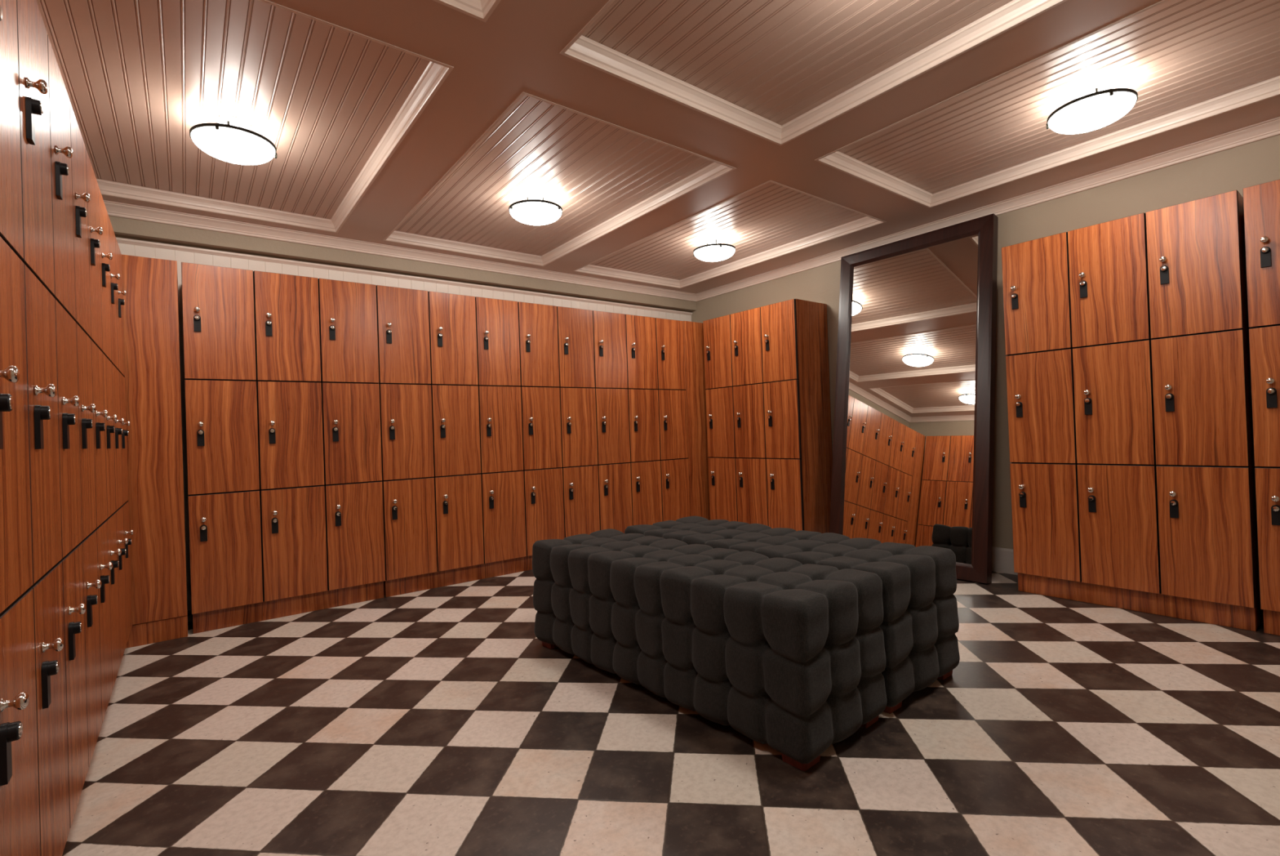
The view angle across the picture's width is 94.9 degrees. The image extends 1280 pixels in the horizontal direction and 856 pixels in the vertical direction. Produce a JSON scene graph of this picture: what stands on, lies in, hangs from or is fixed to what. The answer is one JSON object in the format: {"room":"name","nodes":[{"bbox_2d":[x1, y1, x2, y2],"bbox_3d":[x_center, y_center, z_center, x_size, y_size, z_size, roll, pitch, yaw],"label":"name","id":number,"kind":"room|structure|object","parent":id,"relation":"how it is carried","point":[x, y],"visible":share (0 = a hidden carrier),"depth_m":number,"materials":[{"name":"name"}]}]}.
{"room":"changing room","nodes":[
{"label":"changing room","id":0,"kind":"room"},
{"bbox_2d":[108,215,696,613],"bbox_3d":[-1.279,-0.245,4.330,4.544,2.500,0.179,-2,0,-38],"label":"wall","id":1,"kind":"structure","parent":0,"point":[123,228],"depth_m":3.84,"materials":[{"name":"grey paint"}]},
{"bbox_2d":[117,242,691,610],"bbox_3d":[-1.262,-0.031,4.315,4.536,2.030,0.012,-2,0,-38],"label":"trim","id":2,"kind":"structure","parent":1,"relation":"attached to","point":[180,256],"depth_m":3.67,"materials":[{"name":"paint"}]},
{"bbox_2d":[115,237,693,315],"bbox_3d":[-1.293,-1.050,4.314,4.538,0.023,0.030,-2,0,-38],"label":"trim","id":3,"kind":"structure","parent":1,"relation":"attached to","point":[120,240],"depth_m":3.89,"materials":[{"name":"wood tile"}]},
{"bbox_2d":[36,0,1279,293],"bbox_3d":[0.158,-1.402,2.426,4.744,0.236,5.010,-2,0,-38],"label":"ceiling","id":4,"kind":"structure","parent":0,"point":[137,75],"depth_m":2.38,"materials":[{"name":"beige paint"}]},
{"bbox_2d":[189,115,276,164],"bbox_3d":[-1.706,-1.207,2.469,0.301,0.144,0.304,-2,0,-13],"label":"ceiling light","id":5,"kind":"object","parent":4,"relation":"attached to","point":[231,140],"visible":1,"depth_m":2.41,"materials":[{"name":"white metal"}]},
{"bbox_2d":[96,0,453,232],"bbox_3d":[-1.717,-1.247,2.482,1.159,0.063,1.992,-2,0,-38],"label":"trim","id":6,"kind":"structure","parent":4,"relation":"attached to","point":[436,73],"depth_m":3.00,"materials":[{"name":"paint"}]},
{"bbox_2d":[432,0,501,22],"bbox_3d":[-0.358,-1.307,0.722,1.159,0.063,1.909,-2,0,-38],"label":"trim","id":7,"kind":"structure","parent":4,"relation":"attached to","point":[481,10],"depth_m":1.78,"materials":[{"name":"paint"}]},
{"bbox_2d":[508,191,562,225],"bbox_3d":[-0.590,-1.240,3.333,0.304,0.144,0.301,-2,0,22],"label":"ceiling light","id":8,"kind":"object","parent":4,"relation":"attached to","point":[535,210],"visible":1,"depth_m":3.26,"materials":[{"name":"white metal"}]},
{"bbox_2d":[382,92,736,266],"bbox_3d":[-0.589,-1.280,3.353,1.164,0.063,1.992,-2,0,-38],"label":"trim","id":9,"kind":"structure","parent":4,"relation":"attached to","point":[715,170],"depth_m":3.68,"materials":[{"name":"paint"}]},
{"bbox_2d":[693,236,735,262],"bbox_3d":[0.532,-1.274,4.200,0.301,0.144,0.304,-2,0,-10],"label":"ceiling light","id":10,"kind":"object","parent":4,"relation":"attached to","point":[714,251],"visible":1,"depth_m":4.13,"materials":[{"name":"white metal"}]},
{"bbox_2d":[573,180,886,288],"bbox_3d":[0.524,-1.314,4.214,1.138,0.063,1.992,-2,0,-38],"label":"trim","id":11,"kind":"structure","parent":4,"relation":"attached to","point":[868,221],"depth_m":4.54,"materials":[{"name":"paint"}]},
{"bbox_2d":[560,0,1067,146],"bbox_3d":[0.770,-1.341,1.593,1.164,0.063,1.909,-2,0,-38],"label":"trim","id":12,"kind":"structure","parent":4,"relation":"attached to","point":[582,49],"depth_m":2.20,"materials":[{"name":"paint"}]},
{"bbox_2d":[815,0,1279,208],"bbox_3d":[1.883,-1.374,2.454,1.138,0.063,1.909,-2,0,-38],"label":"trim","id":13,"kind":"structure","parent":4,"relation":"attached to","point":[1269,88],"depth_m":2.90,"materials":[{"name":"paint"}]},
{"bbox_2d":[1045,82,1137,133],"bbox_3d":[1.882,-1.333,2.451,0.301,0.144,0.304,-2,0,12],"label":"ceiling light","id":14,"kind":"object","parent":4,"relation":"attached to","point":[1094,106],"visible":1,"depth_m":2.40,"materials":[{"name":"white glass"}]},
{"bbox_2d":[62,568,1279,855],"bbox_3d":[0.242,0.979,2.410,4.744,0.080,5.010,-2,0,-38],"label":"floor","id":15,"kind":"structure","parent":0,"point":[437,721],"depth_m":1.70,"materials":[{"name":"tile"}]},
{"bbox_2d":[0,0,40,855],"bbox_3d":[-0.948,0.038,0.562,0.429,1.858,0.927,-2,0,-38],"label":"locker","id":16,"kind":"object","parent":15,"relation":"on","point":[20,823],"visible":1,"depth_m":0.95,"materials":[{"name":"brown wood"}]},
{"bbox_2d":[16,0,102,855],"bbox_3d":[-1.517,0.064,1.300,0.429,1.858,0.927,-2,0,-38],"label":"locker","id":17,"kind":"object","parent":15,"relation":"on","point":[66,584],"visible":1,"depth_m":1.28,"materials":[{"name":"brown wood"}]},
{"bbox_2d":[85,148,133,722],"bbox_3d":[-2.181,0.093,2.160,0.429,1.858,1.238,-2,0,-38],"label":"locker","id":18,"kind":"object","parent":15,"relation":"on","point":[107,303],"visible":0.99,"depth_m":2.09,"materials":[{"name":"brown wood"}]},
{"bbox_2d":[121,254,187,648],"bbox_3d":[-2.493,0.110,3.010,0.235,1.858,0.450,-2,0,-38],"label":"filler panel","id":19,"kind":"object","parent":15,"relation":"on","point":[151,327],"visible":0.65,"depth_m":2.84,"materials":[{"name":"brown wood"}]},
{"bbox_2d":[181,262,385,633],"bbox_3d":[-2.029,0.096,3.372,0.910,1.858,0.514,-2,0,-38],"label":"locker","id":20,"kind":"object","parent":15,"relation":"on","point":[282,387],"visible":1,"depth_m":3.16,"materials":[{"name":"brown wood"}]},
{"bbox_2d":[376,284,564,596],"bbox_3d":[-1.184,0.071,4.025,1.215,1.858,0.514,-2,0,-38],"label":"locker","id":21,"kind":"object","parent":15,"relation":"on","point":[471,436],"visible":1,"depth_m":3.79,"materials":[{"name":"brown wood"}]},
{"bbox_2d":[556,306,690,537],"bbox_3d":[-0.220,0.042,4.771,1.215,1.858,0.514,-2,0,-38],"label":"locker","id":22,"kind":"object","parent":15,"relation":"on","point":[624,423],"visible":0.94,"depth_m":4.54,"materials":[{"name":"brown wood"}]},
{"bbox_2d":[683,320,710,519],"bbox_3d":[0.365,0.024,5.219,0.249,1.858,0.450,-2,0,-38],"label":"filler panel","id":23,"kind":"object","parent":15,"relation":"on","point":[694,350],"visible":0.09,"depth_m":5.03,"materials":[{"name":"brown wood"}]},
{"bbox_2d":[532,528,887,771],"bbox_3d":[0.148,0.708,2.226,0.467,0.466,1.414,-2,-1,-41],"label":"tufted ottoman","id":24,"kind":"object","parent":15,"relation":"on","point":[788,654],"visible":1,"depth_m":1.81,"materials":[{"name":"grey fabric"}]},
{"bbox_2d":[702,298,832,533],"bbox_3d":[1.004,-0.002,4.734,0.429,1.858,0.945,-2,0,-38],"label":"locker","id":25,"kind":"object","parent":15,"relation":"on","point":[766,367],"visible":0.98,"depth_m":4.47,"materials":[{"name":"brown wood"}]},
{"bbox_2d":[624,515,959,713],"bbox_3d":[0.547,0.696,2.542,0.508,0.466,1.403,-2,-1,-39],"label":"tufted ottoman","id":26,"kind":"object","parent":15,"relation":"on","point":[920,624],"visible":0.47,"depth_m":2.07,"materials":[{"name":"grey fabric"}]},
{"bbox_2d":[829,213,998,582],"bbox_3d":[1.740,-0.185,3.827,0.368,2.160,1.022,-2,-1,-39],"label":"floor mirror","id":27,"kind":"object","parent":15,"relation":"on","point":[913,445],"visible":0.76,"depth_m":3.75,"materials":[{"name":"brown wood"}]},
{"bbox_2d":[1001,190,1263,631],"bbox_3d":[2.404,-0.064,2.922,0.429,1.858,0.899,-2,0,-38],"label":"locker","id":28,"kind":"object","parent":15,"relation":"on","point":[1132,466],"visible":1,"depth_m":2.73,"materials":[{"name":"brown wood"}]},
{"bbox_2d":[1242,179,1279,635],"bbox_3d":[2.963,-0.088,2.197,0.429,1.858,0.899,-2,0,-38],"label":"locker","id":29,"kind":"object","parent":15,"relation":"on","point":[1261,202],"visible":1,"depth_m":2.41,"materials":[{"name":"brown wood"}]},
{"bbox_2d":[690,134,1279,548],"bbox_3d":[2.033,-0.365,3.838,0.100,2.500,5.010,-2,0,-38],"label":"wall","id":30,"kind":"structure","parent":0,"point":[1237,168],"depth_m":3.40,"materials":[{"name":"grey paint"}]},
{"bbox_2d":[103,116,1279,302],"bbox_3d":[0.188,-1.254,2.394,4.544,0.062,4.731,-2,0,-38],"label":"trim","id":31,"kind":"structure","parent":30,"relation":"attached to","point":[1271,127],"depth_m":3.55,"materials":[{"name":"paint"}]},
{"bbox_2d":[991,546,1017,574],"bbox_3d":[1.912,0.816,3.945,0.016,0.148,1.358,-2,0,-38],"label":"baseboard","id":32,"kind":"structure","parent":30,"relation":"attached to","point":[1002,558],"depth_m":3.56,"materials":[{"name":"paint"}]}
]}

